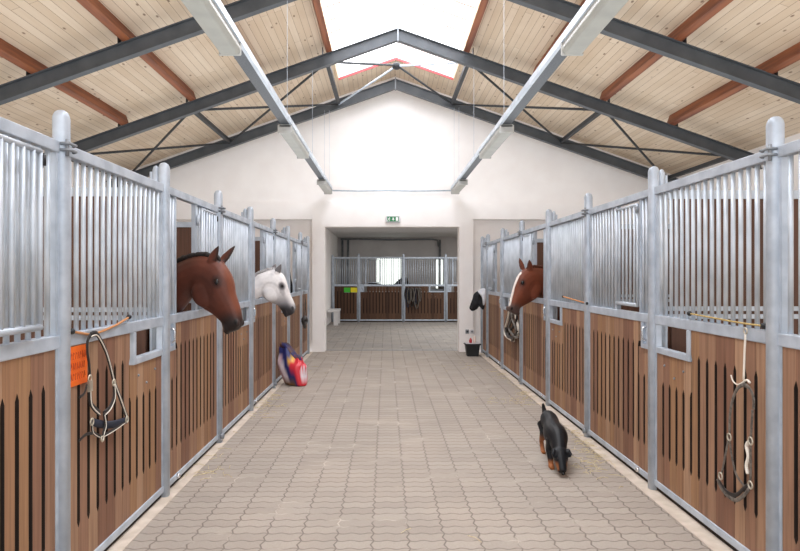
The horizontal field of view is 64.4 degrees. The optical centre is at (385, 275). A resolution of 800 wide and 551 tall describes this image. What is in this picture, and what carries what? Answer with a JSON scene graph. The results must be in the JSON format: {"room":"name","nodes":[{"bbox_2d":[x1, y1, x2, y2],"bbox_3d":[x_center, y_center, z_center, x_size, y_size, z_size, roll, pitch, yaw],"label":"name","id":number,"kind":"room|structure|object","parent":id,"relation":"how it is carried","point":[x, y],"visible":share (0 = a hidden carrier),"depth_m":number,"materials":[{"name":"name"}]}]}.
{"room":"horse stable","nodes":[
{"label":"horse stable","id":0,"kind":"room"},
{"bbox_2d":[43,150,111,186],"bbox_3d":[-6.000,-0.237,6.450,0.200,3.881,15.300,0,0,0],"label":"wall","id":1,"kind":"structure","parent":0,"point":[72,163],"depth_m":12.26,"materials":[{"name":"white paint"}]},
{"bbox_2d":[0,187,147,355],"bbox_3d":[-3.818,0.463,4.739,4.144,2.240,0.062,0,0,0],"label":"wall","id":2,"kind":"structure","parent":1,"relation":"attached to","point":[141,336],"depth_m":4.72,"materials":[{"name":"wood"}]},
{"bbox_2d":[176,222,190,311],"bbox_3d":[-3.818,0.463,7.739,4.144,2.240,0.062,0,0,0],"label":"wall","id":3,"kind":"structure","parent":1,"relation":"attached to","point":[183,229],"depth_m":7.72,"materials":[{"name":"wood"}]},
{"bbox_2d":[106,77,679,189],"bbox_3d":[0.200,-2.985,13.420,12.200,2.384,0.120,0,0,0],"label":"rafter","id":4,"kind":"object","parent":1,"relation":"attached to","point":[395,84],"visible":0.76,"depth_m":13.41,"materials":[{"name":"metal"}]},
{"bbox_2d":[90,142,229,154],"bbox_3d":[-4.395,-2.410,12.045,0.038,0.825,3.460,0,0,40],"label":"bar","id":5,"kind":"object","parent":4,"relation":"attached to","point":[222,143],"visible":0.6,"depth_m":12.09,"materials":[{"name":"metal"}]},
{"bbox_2d":[194,112,230,142],"bbox_3d":[-3.290,-2.832,12.050,0.070,0.070,2.600,0,0,0],"label":"strut","id":6,"kind":"object","parent":5,"relation":"attached to","point":[199,115],"visible":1,"depth_m":11.98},
{"bbox_2d":[561,142,720,156],"bbox_3d":[4.795,-2.410,12.045,0.038,0.825,3.460,0,0,-40],"label":"bar","id":7,"kind":"object","parent":4,"relation":"attached to","point":[567,143],"visible":0.95,"depth_m":11.95,"materials":[{"name":"metal"}]},
{"bbox_2d":[560,112,600,142],"bbox_3d":[3.690,-2.832,12.050,0.070,0.070,2.600,0,0,0],"label":"strut","id":8,"kind":"object","parent":7,"relation":"attached to","point":[594,115],"visible":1,"depth_m":11.99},
{"bbox_2d":[0,0,799,104],"bbox_3d":[0.200,-2.985,7.970,12.200,2.384,0.120,0,0,0],"label":"rafter","id":9,"kind":"object","parent":1,"relation":"attached to","point":[632,34],"visible":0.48,"depth_m":7.96,"materials":[{"name":"metal"}]},
{"bbox_2d":[0,38,128,124],"bbox_3d":[-4.406,-2.614,4.765,0.147,0.194,11.930,0,0,0],"label":"timber purlin","id":10,"kind":"object","parent":9,"relation":"attached to","point":[12,54],"visible":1,"depth_m":8.72,"materials":[{"name":"wood"}]},
{"bbox_2d":[76,0,195,100],"bbox_3d":[-3.266,-3.018,4.765,0.147,0.194,11.930,0,0,0],"label":"timber purlin","id":11,"kind":"object","parent":9,"relation":"attached to","point":[96,8],"visible":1,"depth_m":7.91,"materials":[{"name":"wood"}]},
{"bbox_2d":[312,0,331,52],"bbox_3d":[-0.976,-3.828,4.765,0.147,0.194,11.930,0,0,0],"label":"timber purlin","id":12,"kind":"object","parent":9,"relation":"attached to","point":[316,3],"visible":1,"depth_m":9.48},
{"bbox_2d":[464,0,488,52],"bbox_3d":[1.376,-3.828,4.765,0.147,0.194,11.930,0,0,0],"label":"timber purlin","id":13,"kind":"object","parent":9,"relation":"attached to","point":[483,4],"visible":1,"depth_m":9.47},
{"bbox_2d":[600,0,732,100],"bbox_3d":[3.666,-3.018,4.765,0.147,0.194,11.930,0,0,0],"label":"timber purlin","id":14,"kind":"object","parent":9,"relation":"attached to","point":[711,8],"visible":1,"depth_m":7.94,"materials":[{"name":"wood"}]},
{"bbox_2d":[667,42,799,124],"bbox_3d":[4.806,-2.614,4.765,0.147,0.194,11.930,0,0,0],"label":"timber purlin","id":15,"kind":"object","parent":9,"relation":"attached to","point":[791,55],"visible":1,"depth_m":8.84,"materials":[{"name":"wood"}]},
{"bbox_2d":[43,26,762,168],"bbox_3d":[0.200,-2.985,10.680,12.200,2.384,0.120,0,0,0],"label":"rafter","id":16,"kind":"object","parent":1,"relation":"attached to","point":[397,35],"visible":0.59,"depth_m":10.68,"materials":[{"name":"metal"}]},
{"bbox_2d":[132,117,185,171],"bbox_3d":[-4.395,-2.410,12.045,0.038,0.825,3.460,0,0,-40],"label":"bar","id":17,"kind":"object","parent":16,"relation":"attached to","point":[182,119],"visible":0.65,"depth_m":11.78,"materials":[{"name":"metal"}]},
{"bbox_2d":[205,103,338,110],"bbox_3d":[-2.145,-3.207,12.045,0.038,0.854,3.512,0,0,41],"label":"bar","id":18,"kind":"object","parent":16,"relation":"attached to","point":[335,104],"visible":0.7,"depth_m":11.83,"materials":[{"name":"metal"}]},
{"bbox_2d":[213,0,332,189],"bbox_3d":[-1.218,-2.658,6.350,0.145,1.622,14.500,0,0,0],"label":"cable tray","id":19,"kind":"object","parent":16,"relation":"hanging from","point":[247,61],"visible":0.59,"depth_m":6.32,"materials":[{"name":"metal"}]},
{"bbox_2d":[181,0,240,55],"bbox_3d":[-1.232,-1.825,4.195,0.185,0.162,1.690,0,0,0],"label":"strip light","id":20,"kind":"object","parent":19,"relation":"attached to","point":[206,13],"visible":0.9,"depth_m":4.47,"materials":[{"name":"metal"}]},
{"bbox_2d":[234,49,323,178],"bbox_3d":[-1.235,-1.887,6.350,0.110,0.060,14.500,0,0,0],"label":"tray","id":21,"kind":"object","parent":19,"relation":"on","point":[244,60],"depth_m":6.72,"materials":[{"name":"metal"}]},
{"bbox_2d":[278,124,308,158],"bbox_3d":[-1.232,-1.825,8.600,0.185,0.162,1.700,0,0,0],"label":"strip light","id":22,"kind":"object","parent":19,"relation":"attached to","point":[288,133],"visible":0.95,"depth_m":8.25,"materials":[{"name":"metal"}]},
{"bbox_2d":[230,70,318,143],"bbox_3d":[-2.145,-3.207,12.045,0.038,0.854,3.512,0,0,-41],"label":"bar","id":23,"kind":"object","parent":16,"relation":"attached to","point":[310,75],"visible":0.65,"depth_m":12.13,"materials":[{"name":"metal"}]},
{"bbox_2d":[338,61,452,104],"bbox_3d":[0.216,-3.795,12.030,0.082,0.408,3.584,0,0,42],"label":"bar","id":24,"kind":"object","parent":16,"relation":"attached to","point":[343,62],"visible":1,"depth_m":11.91,"materials":[{"name":"metal"}]},
{"bbox_2d":[339,62,457,104],"bbox_3d":[0.194,-3.795,12.039,0.055,0.408,3.584,0,0,-42],"label":"bar","id":25,"kind":"object","parent":16,"relation":"attached to","point":[437,63],"visible":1,"depth_m":11.89,"materials":[{"name":"metal"}]},
{"bbox_2d":[477,70,560,143],"bbox_3d":[2.545,-3.207,12.045,0.038,0.854,3.512,0,0,41],"label":"bar","id":26,"kind":"object","parent":16,"relation":"attached to","point":[480,72],"visible":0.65,"depth_m":12.11,"materials":[{"name":"metal"}]},
{"bbox_2d":[452,103,590,110],"bbox_3d":[2.545,-3.207,12.045,0.038,0.854,3.512,0,0,-41],"label":"bar","id":27,"kind":"object","parent":16,"relation":"attached to","point":[455,104],"visible":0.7,"depth_m":11.82,"materials":[{"name":"metal"}]},
{"bbox_2d":[451,66,468,103],"bbox_3d":[1.400,-3.642,12.050,0.070,0.070,2.600,0,0,0],"label":"strut","id":28,"kind":"object","parent":27,"relation":"attached to","point":[465,69],"visible":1,"depth_m":11.96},
{"bbox_2d":[451,0,594,188],"bbox_3d":[1.458,-2.686,6.350,0.145,1.679,14.500,0,0,0],"label":"cable tray","id":29,"kind":"object","parent":16,"relation":"hanging from","point":[553,59],"visible":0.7,"depth_m":6.17,"materials":[{"name":"metal"}]},
{"bbox_2d":[479,124,513,158],"bbox_3d":[1.472,-1.825,8.600,0.185,0.162,1.700,0,0,0],"label":"strip light","id":30,"kind":"object","parent":29,"relation":"attached to","point":[504,131],"visible":0.97,"depth_m":8.27,"materials":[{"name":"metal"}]},
{"bbox_2d":[561,0,628,55],"bbox_3d":[1.472,-1.825,4.195,0.185,0.162,1.690,0,0,0],"label":"strip light","id":31,"kind":"object","parent":29,"relation":"attached to","point":[600,13],"visible":0.86,"depth_m":4.48,"materials":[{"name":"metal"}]},
{"bbox_2d":[609,117,654,165],"bbox_3d":[4.795,-2.410,12.045,0.038,0.825,3.460,0,0,40],"label":"bar","id":32,"kind":"object","parent":16,"relation":"attached to","point":[612,119],"visible":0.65,"depth_m":11.71,"materials":[{"name":"metal"}]},
{"bbox_2d":[668,157,728,179],"bbox_3d":[5.900,-2.049,12.050,0.070,0.070,2.600,0,0,0],"label":"strut","id":33,"kind":"object","parent":32,"relation":"attached to","point":[720,159],"visible":0.71,"depth_m":11.96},
{"bbox_2d":[326,228,337,325],"bbox_3d":[-2.085,0.048,20.150,0.230,3.310,12.100,0,0,0],"label":"wall","id":34,"kind":"structure","parent":0,"point":[331,239],"depth_m":22.14,"materials":[{"name":"white paint"}]},
{"bbox_2d":[327,228,456,236],"bbox_3d":[2.250,-1.667,20.150,8.900,0.180,12.100,0,0,0],"label":"ceiling","id":35,"kind":"structure","parent":0,"point":[339,232],"depth_m":23.02,"materials":[{"name":"grey paint"}]},
{"bbox_2d":[122,77,671,351],"bbox_3d":[0.200,-1.317,13.925,12.200,6.040,0.350,0,0,0],"label":"wall","id":36,"kind":"structure","parent":0,"point":[393,140],"depth_m":13.80,"materials":[{"name":"white paint"}]},
{"bbox_2d":[107,352,312,550],"bbox_3d":[-1.667,1.671,6.280,0.185,0.064,14.960,0,0,0],"label":"trim","id":37,"kind":"structure","parent":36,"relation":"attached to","point":[148,516],"depth_m":4.99,"materials":[{"name":"concrete"}]},
{"bbox_2d":[52,110,77,550],"bbox_3d":[-1.665,0.398,3.241,0.152,2.490,0.099,0,0,0],"label":"post","id":38,"kind":"object","parent":37,"relation":"on","point":[61,122],"visible":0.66,"depth_m":3.21,"materials":[{"name":"metal"}]},
{"bbox_2d":[0,117,59,550],"bbox_3d":[-1.644,0.477,2.465,0.106,2.319,1.486,0,0,0],"label":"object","id":39,"kind":"structure","parent":38,"relation":"attached to","point":[29,367],"depth_m":2.91,"materials":[{"name":"metal"}]},
{"bbox_2d":[3,134,49,343],"bbox_3d":[-1.671,-0.162,2.460,0.027,0.940,1.374,0,0,0],"label":"grille","id":40,"kind":"object","parent":39,"relation":"attached to","point":[44,145],"depth_m":2.95,"materials":[{"name":"metal"}]},
{"bbox_2d":[71,146,163,550],"bbox_3d":[-1.836,0.477,3.990,0.390,2.319,1.436,0,0,0],"label":"panel","id":41,"kind":"object","parent":37,"relation":"on","point":[115,480],"visible":0.84,"depth_m":3.90,"materials":[{"name":"wood"}]},
{"bbox_2d":[71,344,86,386],"bbox_3d":[-1.647,0.478,3.393,0.008,0.210,0.218,0,0,0],"label":"card","id":42,"kind":"object","parent":41,"relation":"attached to","point":[78,353],"visible":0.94,"depth_m":3.40,"materials":[{"name":"orange"}]},
{"bbox_2d":[78,331,128,441],"bbox_3d":[-1.607,0.619,3.648,0.031,0.635,0.637,0,0,0],"label":"halter","id":43,"kind":"object","parent":41,"relation":"hanging from","point":[115,424],"visible":1,"depth_m":3.60,"materials":[{"name":"black leather"}]},
{"bbox_2d":[74,160,158,330],"bbox_3d":[-1.671,-0.162,3.990,0.027,0.940,1.318,0,0,0],"label":"grille","id":44,"kind":"object","parent":41,"relation":"attached to","point":[152,188],"depth_m":3.90,"materials":[{"name":"metal"}]},
{"bbox_2d":[150,162,169,496],"bbox_3d":[-1.690,0.398,4.740,0.146,2.490,0.078,0,0,0],"label":"post","id":45,"kind":"object","parent":37,"relation":"on","point":[161,174],"visible":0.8,"depth_m":4.71,"materials":[{"name":"metal"}]},
{"bbox_2d":[214,190,225,442],"bbox_3d":[-1.665,0.398,6.271,0.152,2.490,0.099,0,0,0],"label":"post","id":46,"kind":"object","parent":37,"relation":"on","point":[218,197],"visible":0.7,"depth_m":6.24,"materials":[{"name":"metal"}]},
{"bbox_2d":[170,187,217,487],"bbox_3d":[-1.644,0.477,5.505,0.106,2.319,1.466,0,0,0],"label":"door","id":47,"kind":"structure","parent":46,"relation":"attached to","point":[194,332],"depth_m":5.43,"materials":[{"name":"wood"}]},
{"bbox_2d":[170,195,214,314],"bbox_3d":[-1.671,-0.162,5.501,0.027,0.940,1.355,0,0,0],"label":"grille","id":48,"kind":"object","parent":47,"relation":"attached to","point":[196,205],"depth_m":5.18,"materials":[{"name":"metal"}]},
{"bbox_2d":[223,209,249,433],"bbox_3d":[-1.836,0.477,7.005,0.390,2.319,1.406,0,0,0],"label":"barrier","id":49,"kind":"object","parent":37,"relation":"on","point":[236,228],"visible":0.59,"depth_m":7.12,"materials":[{"name":"wood"}]},
{"bbox_2d":[223,216,247,301],"bbox_3d":[-1.671,-0.162,7.005,0.027,0.940,1.285,0,0,0],"label":"grille","id":50,"kind":"object","parent":49,"relation":"attached to","point":[235,228],"depth_m":7.20,"materials":[{"name":"metal"}]},
{"bbox_2d":[241,207,253,410],"bbox_3d":[-1.690,0.398,7.740,0.146,2.490,0.078,0,0,0],"label":"post","id":51,"kind":"object","parent":37,"relation":"on","point":[248,213],"visible":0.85,"depth_m":7.71,"materials":[{"name":"metal"}]},
{"bbox_2d":[270,218,277,387],"bbox_3d":[-1.665,0.398,9.301,0.152,2.490,0.099,0,0,0],"label":"post","id":52,"kind":"object","parent":37,"relation":"on","point":[272,221],"visible":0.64,"depth_m":9.27,"materials":[{"name":"metal"}]},
{"bbox_2d":[254,222,273,404],"bbox_3d":[-1.644,0.477,8.520,0.106,2.319,1.496,0,0,0],"label":"door","id":53,"kind":"structure","parent":52,"relation":"attached to","point":[263,309],"depth_m":8.55,"materials":[{"name":"wood"}]},
{"bbox_2d":[263,230,271,297],"bbox_3d":[-1.671,-0.162,8.515,0.027,0.940,1.383,0,0,0],"label":"grille","id":54,"kind":"object","parent":53,"relation":"attached to","point":[264,231],"depth_m":8.66,"materials":[{"name":"metal"}]},
{"bbox_2d":[276,231,287,382],"bbox_3d":[-1.836,0.477,10.000,0.390,2.319,1.336,0,0,0],"label":"barrier","id":55,"kind":"object","parent":37,"relation":"on","point":[281,239],"visible":0.39,"depth_m":10.06,"materials":[{"name":"metal"}]},
{"bbox_2d":[276,235,286,280],"bbox_3d":[-1.671,-0.162,10.000,0.027,0.940,1.220,0,0,0],"label":"grille","id":56,"kind":"object","parent":55,"relation":"attached to","point":[281,240],"depth_m":10.19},
{"bbox_2d":[281,226,289,343],"bbox_3d":[-1.690,0.398,10.700,0.146,2.490,0.078,0,0,0],"label":"post","id":57,"kind":"object","parent":37,"relation":"on","point":[286,230],"visible":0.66,"depth_m":10.67,"materials":[{"name":"metal"}]},
{"bbox_2d":[298,232,303,357],"bbox_3d":[-1.665,0.398,12.261,0.152,2.490,0.099,0,0,0],"label":"post","id":58,"kind":"object","parent":37,"relation":"on","point":[299,233],"visible":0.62,"depth_m":12.23,"materials":[{"name":"metal"}]},
{"bbox_2d":[290,237,301,354],"bbox_3d":[-1.644,0.477,11.480,0.106,2.319,1.496,0,0,0],"label":"door","id":59,"kind":"structure","parent":58,"relation":"attached to","point":[296,246],"depth_m":11.61,"materials":[{"name":"metal"}]},
{"bbox_2d":[295,242,298,291],"bbox_3d":[-1.671,-0.162,11.475,0.027,0.940,1.383,0,0,0],"label":"grille","id":60,"kind":"object","parent":59,"relation":"attached to","point":[296,290],"depth_m":11.51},
{"bbox_2d":[302,242,307,356],"bbox_3d":[-1.671,0.477,12.840,0.052,2.319,1.096,0,0,0],"label":"barrier","id":61,"kind":"object","parent":37,"relation":"on","point":[305,245],"visible":0.62,"depth_m":12.98,"materials":[{"name":"metal"}]},
{"bbox_2d":[302,245,306,290],"bbox_3d":[-1.671,-0.162,12.840,0.027,0.940,0.980,0,0,0],"label":"grille","id":62,"kind":"object","parent":61,"relation":"attached to","point":[304,247],"depth_m":12.92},
{"bbox_2d":[303,236,309,353],"bbox_3d":[-1.690,0.398,13.420,0.146,2.490,0.078,0,0,0],"label":"post","id":63,"kind":"object","parent":37,"relation":"on","point":[306,239],"visible":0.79,"depth_m":13.39,"materials":[{"name":"metal"}]},
{"bbox_2d":[332,190,450,191],"bbox_3d":[0.120,-1.841,13.720,2.601,0.044,0.032,0,0,0],"label":"conduit pipe","id":64,"kind":"object","parent":36,"relation":"attached to","point":[332,190],"visible":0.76,"depth_m":13.71,"materials":[{"name":"metal"}]},
{"bbox_2d":[338,237,456,291],"bbox_3d":[2.250,0.048,26.125,8.900,3.310,0.250,0,0,0],"label":"wall","id":65,"kind":"structure","parent":0,"point":[365,248],"depth_m":26.00,"materials":[{"name":"grey paint"}]},
{"bbox_2d":[376,259,401,286],"bbox_3d":[0.120,-0.172,26.110,1.080,1.230,0.060,0,0,0],"label":"window","id":66,"kind":"structure","parent":65,"relation":"in","point":[388,260],"depth_m":26.10,"materials":[{"name":"white"}]},
{"bbox_2d":[0,0,799,173],"bbox_3d":[0.200,-3.229,6.475,12.800,2.316,15.350,0,0,0],"label":"ceiling","id":67,"kind":"structure","parent":0,"point":[749,32],"depth_m":9.74,"materials":[{"name":"brown wood"}]},
{"bbox_2d":[322,0,476,71],"bbox_3d":[0.200,-4.290,5.775,2.400,0.454,13.950,0,0,0],"label":"window","id":68,"kind":"structure","parent":67,"relation":"attached to","point":[349,22],"depth_m":10.65,"materials":[{"name":"white"}]},
{"bbox_2d":[123,322,712,550],"bbox_3d":[2.150,1.673,10.775,8.700,0.060,23.950,0,0,0],"label":"floor","id":69,"kind":"structure","parent":0,"point":[376,446],"depth_m":5.23,"materials":[{"name":"concrete"}]},
{"bbox_2d":[277,342,307,385],"bbox_3d":[-1.418,1.325,9.586,0.505,0.635,0.265,0,0,30],"label":"bag","id":70,"kind":"object","parent":69,"relation":"on","point":[292,367],"visible":1,"depth_m":9.50,"materials":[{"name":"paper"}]},
{"bbox_2d":[334,257,357,321],"bbox_3d":[-1.445,0.477,22.750,0.866,2.319,0.052,0,0,0],"label":"barrier","id":71,"kind":"object","parent":69,"relation":"on","point":[347,302],"visible":0.94,"depth_m":22.74,"materials":[{"name":"wood"}]},
{"bbox_2d":[335,259,355,283],"bbox_3d":[-1.445,-0.162,22.750,0.749,0.940,0.027,0,0,0],"label":"grille","id":72,"kind":"object","parent":71,"relation":"attached to","point":[335,259],"depth_m":22.74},
{"bbox_2d":[360,257,401,321],"bbox_3d":[-0.177,0.477,22.731,1.542,2.319,0.090,0,0,0],"label":"door","id":73,"kind":"structure","parent":69,"relation":"on","point":[375,306],"depth_m":22.74,"materials":[{"name":"wood"}]},
{"bbox_2d":[361,259,400,283],"bbox_3d":[-0.181,-0.162,22.750,1.431,0.940,0.027,0,0,0],"label":"grille","id":74,"kind":"object","parent":73,"relation":"attached to","point":[361,259],"depth_m":22.74,"materials":[{"name":"metal"}]},
{"bbox_2d":[183,363,622,541],"bbox_3d":[0.195,1.630,7.946,3.991,0.018,8.147,0,0,0],"label":"straw","id":75,"kind":"object","parent":69,"relation":"on","point":[598,456],"visible":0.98,"depth_m":6.11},
{"bbox_2d":[402,254,404,321],"bbox_3d":[0.626,0.423,22.735,0.078,2.440,0.078,0,0,0],"label":"post","id":76,"kind":"object","parent":69,"relation":"on","point":[403,255],"visible":1,"depth_m":22.71,"materials":[{"name":"metal"}]},
{"bbox_2d":[405,257,444,321],"bbox_3d":[1.383,0.477,22.915,1.450,2.319,0.390,0,0,0],"label":"barrier","id":77,"kind":"object","parent":69,"relation":"on","point":[431,308],"visible":1,"depth_m":22.74,"materials":[{"name":"wood"}]},
{"bbox_2d":[404,287,421,308],"bbox_3d":[0.959,0.801,22.675,0.615,0.789,0.068,0,0,0],"label":"bundle","id":78,"kind":"object","parent":77,"relation":"hanging from","point":[413,290],"visible":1,"depth_m":22.66,"materials":[{"name":"black leather"}]},
{"bbox_2d":[406,259,442,283],"bbox_3d":[1.383,-0.162,22.750,1.332,0.940,0.027,0,0,0],"label":"grille","id":79,"kind":"object","parent":77,"relation":"attached to","point":[406,259],"depth_m":22.74,"materials":[{"name":"metal"}]},
{"bbox_2d":[447,257,456,321],"bbox_3d":[2.895,0.477,22.731,1.446,2.319,0.090,0,0,0],"label":"door","id":80,"kind":"structure","parent":69,"relation":"on","point":[451,296],"depth_m":22.74,"materials":[{"name":"metal"}]},
{"bbox_2d":[464,342,480,355],"bbox_3d":[1.774,1.507,13.050,0.330,0.272,0.270,0,0,0],"label":"tub","id":81,"kind":"object","parent":69,"relation":"on","point":[472,349],"visible":0.98,"depth_m":12.94,"materials":[{"name":"black plastic"}]},
{"bbox_2d":[537,403,571,474],"bbox_3d":[1.477,1.427,5.598,0.208,0.440,0.901,0,0,7],"label":"dog","id":82,"kind":"object","parent":69,"relation":"on","point":[555,435],"visible":1,"depth_m":5.41},
{"bbox_2d":[479,352,733,550],"bbox_3d":[2.062,1.671,6.280,0.215,0.064,14.960,0,0,0],"label":"trim","id":83,"kind":"structure","parent":69,"relation":"on","point":[709,539],"depth_m":5.04,"materials":[{"name":"concrete"}]},
{"bbox_2d":[482,243,485,353],"bbox_3d":[2.080,0.477,13.225,0.052,2.319,0.686,0,0,0],"label":"barrier","id":84,"kind":"object","parent":83,"relation":"on","point":[483,245],"visible":0.4,"depth_m":13.34,"materials":[{"name":"metal"}]},
{"bbox_2d":[485,234,489,356],"bbox_3d":[2.074,0.398,12.851,0.152,2.490,0.099,0,0,0],"label":"post","id":85,"kind":"object","parent":83,"relation":"on","point":[487,235],"visible":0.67,"depth_m":12.81,"materials":[{"name":"metal"}]},
{"bbox_2d":[488,238,500,365],"bbox_3d":[2.053,0.477,12.035,0.106,2.319,1.566,0,0,0],"label":"door","id":86,"kind":"structure","parent":85,"relation":"attached to","point":[494,297],"depth_m":12.10,"materials":[{"name":"wood"}]},
{"bbox_2d":[469,291,484,310],"bbox_3d":[1.806,0.498,12.586,0.302,0.394,0.142,0,0,0],"label":"jacket","id":87,"kind":"object","parent":86,"relation":"hanging from","point":[477,301],"visible":0.89,"depth_m":12.54,"materials":[{"name":"black fabric"}]},
{"bbox_2d":[489,243,494,291],"bbox_3d":[2.080,-0.162,12.030,0.027,0.940,1.454,0,0,0],"label":"grille","id":88,"kind":"object","parent":86,"relation":"attached to","point":[493,244],"depth_m":12.14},
{"bbox_2d":[501,228,508,368],"bbox_3d":[2.099,0.398,11.220,0.146,2.490,0.078,0,0,0],"label":"post","id":89,"kind":"object","parent":83,"relation":"on","point":[504,232],"visible":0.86,"depth_m":11.19,"materials":[{"name":"metal"}]},
{"bbox_2d":[503,233,518,379],"bbox_3d":[2.245,0.477,10.430,0.390,2.319,1.516,0,0,0],"label":"barrier","id":90,"kind":"object","parent":83,"relation":"on","point":[510,242],"visible":0.56,"depth_m":10.55,"materials":[{"name":"metal"}]},
{"bbox_2d":[503,300,518,341],"bbox_3d":[1.985,0.691,10.107,0.078,0.708,1.310,0,0,0],"label":"halter","id":91,"kind":"object","parent":90,"relation":"hanging from","point":[509,320],"visible":0.82,"depth_m":9.95,"materials":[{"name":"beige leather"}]},
{"bbox_2d":[504,236,518,293],"bbox_3d":[2.080,-0.162,10.430,0.027,0.940,1.398,0,0,0],"label":"grille","id":92,"kind":"object","parent":90,"relation":"attached to","point":[511,243],"depth_m":10.55,"materials":[{"name":"metal"}]},
{"bbox_2d":[517,220,524,383],"bbox_3d":[2.074,0.398,9.641,0.152,2.490,0.099,0,0,0],"label":"post","id":93,"kind":"object","parent":83,"relation":"on","point":[521,223],"visible":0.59,"depth_m":9.61,"materials":[{"name":"metal"}]},
{"bbox_2d":[522,223,545,401],"bbox_3d":[2.053,0.477,8.845,0.106,2.319,1.526,0,0,0],"label":"door","id":94,"kind":"structure","parent":93,"relation":"attached to","point":[534,312],"depth_m":8.83,"materials":[{"name":"wood"}]},
{"bbox_2d":[525,228,545,298],"bbox_3d":[2.080,-0.162,8.841,0.027,0.940,1.416,0,0,0],"label":"grille","id":95,"kind":"object","parent":94,"relation":"attached to","point":[533,231],"depth_m":8.82,"materials":[{"name":"metal"}]},
{"bbox_2d":[546,209,556,405],"bbox_3d":[2.099,0.398,8.050,0.146,2.490,0.078,0,0,0],"label":"post","id":96,"kind":"object","parent":83,"relation":"on","point":[550,216],"visible":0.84,"depth_m":8.02,"materials":[{"name":"metal"}]},
{"bbox_2d":[549,211,583,429],"bbox_3d":[2.245,0.477,7.265,0.390,2.319,1.506,0,0,0],"label":"door","id":97,"kind":"structure","parent":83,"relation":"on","point":[566,234],"depth_m":7.23,"materials":[{"name":"wood"}]},
{"bbox_2d":[551,217,583,303],"bbox_3d":[2.080,-0.162,7.265,0.027,0.940,1.389,0,0,0],"label":"grille","id":98,"kind":"object","parent":97,"relation":"attached to","point":[567,234],"depth_m":7.29,"materials":[{"name":"metal"}]},
{"bbox_2d":[581,193,592,437],"bbox_3d":[2.074,0.398,6.481,0.152,2.490,0.099,0,0,0],"label":"post","id":99,"kind":"object","parent":83,"relation":"on","point":[588,199],"visible":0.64,"depth_m":6.45,"materials":[{"name":"metal"}]},
{"bbox_2d":[588,189,647,481],"bbox_3d":[2.061,0.477,5.690,0.090,2.319,1.516,0,0,0],"label":"door","id":100,"kind":"structure","parent":99,"relation":"attached to","point":[618,338],"depth_m":5.59,"materials":[{"name":"wood"}]},
{"bbox_2d":[592,198,647,312],"bbox_3d":[2.080,-0.162,5.687,0.027,0.940,1.407,0,0,0],"label":"grille","id":101,"kind":"object","parent":100,"relation":"attached to","point":[606,219],"depth_m":5.58,"materials":[{"name":"metal"}]},
{"bbox_2d":[648,166,667,489],"bbox_3d":[2.099,0.398,4.900,0.146,2.490,0.078,0,0,0],"label":"post","id":102,"kind":"object","parent":83,"relation":"on","point":[656,177],"visible":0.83,"depth_m":4.87,"materials":[{"name":"metal"}]},
{"bbox_2d":[654,151,765,550],"bbox_3d":[2.245,0.477,4.135,0.390,2.319,1.466,0,0,0],"label":"panel","id":103,"kind":"object","parent":83,"relation":"on","point":[695,388],"visible":0.91,"depth_m":3.96,"materials":[{"name":"wood"}]},
{"bbox_2d":[660,162,765,330],"bbox_3d":[2.080,-0.162,4.135,0.027,0.940,1.346,0,0,0],"label":"grille","id":104,"kind":"object","parent":103,"relation":"attached to","point":[747,166],"depth_m":4.04,"materials":[{"name":"metal"}]},
{"bbox_2d":[716,327,754,501],"bbox_3d":[2.018,0.802,3.678,0.023,1.025,0.403,0,0,0],"label":"halter","id":105,"kind":"object","parent":103,"relation":"hanging from","point":[747,487],"visible":1,"depth_m":3.58,"materials":[{"name":"grey leather"}]},
{"bbox_2d":[759,116,784,550],"bbox_3d":[2.074,0.398,3.371,0.152,2.490,0.099,0,0,0],"label":"post","id":106,"kind":"object","parent":83,"relation":"on","point":[775,126],"visible":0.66,"depth_m":3.34,"materials":[{"name":"metal"}]},
{"bbox_2d":[778,139,799,550],"bbox_3d":[2.061,0.477,2.595,0.090,2.319,1.486,0,0,0],"label":"door","id":107,"kind":"structure","parent":106,"relation":"attached to","point":[788,342],"depth_m":3.26,"materials":[{"name":"metal"}]},
{"bbox_2d":[788,152,799,335],"bbox_3d":[2.080,-0.162,2.590,0.027,0.940,1.374,0,0,0],"label":"grille","id":108,"kind":"object","parent":107,"relation":"attached to","point":[790,154],"depth_m":3.25,"materials":[{"name":"metal"}]},
{"bbox_2d":[676,133,799,189],"bbox_3d":[6.400,-0.237,6.450,0.200,3.881,15.300,0,0,0],"label":"wall","id":109,"kind":"structure","parent":0,"point":[796,136],"depth_m":10.91,"materials":[{"name":"white paint"}]},
{"bbox_2d":[559,224,669,348],"bbox_3d":[4.223,0.463,8.049,4.135,2.240,0.062,0,0,0],"label":"wall","id":110,"kind":"structure","parent":109,"relation":"attached to","point":[630,308],"depth_m":8.03,"materials":[{"name":"metal"}]},
{"bbox_2d":[668,190,797,352],"bbox_3d":[4.223,0.463,4.899,4.135,2.240,0.062,0,0,0],"label":"wall","id":111,"kind":"structure","parent":109,"relation":"attached to","point":[677,335],"depth_m":4.88,"materials":[{"name":"metal"}]},
{"bbox_3d":[-3.830,1.674,6.400,4.140,0.058,15.200,0,0,0],"label":"floor","id":112,"kind":"structure","parent":0,"visible":0},
{"bbox_2d":[148,246,243,351],"bbox_3d":[-2.589,0.700,5.362,2.842,1.904,0.684,0,0,-3],"label":"horse","id":113,"kind":"object","parent":112,"relation":"on","point":[204,277],"visible":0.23,"depth_m":5.14},
{"bbox_2d":[255,264,295,316],"bbox_3d":[-2.602,0.745,8.377,2.866,1.809,0.742,0,0,0],"label":"horse","id":114,"kind":"object","parent":112,"relation":"on","point":[270,283],"visible":0.19,"depth_m":8.13},
{"bbox_3d":[4.235,1.674,6.400,4.130,0.058,15.200,0,0,0],"label":"floor","id":115,"kind":"structure","parent":0,"visible":0},
{"bbox_2d":[506,258,558,319],"bbox_3d":[2.997,0.703,8.700,2.725,1.897,0.684,0,0,3],"label":"horse","id":116,"kind":"object","parent":115,"relation":"on","point":[528,284],"visible":0.14,"depth_m":8.58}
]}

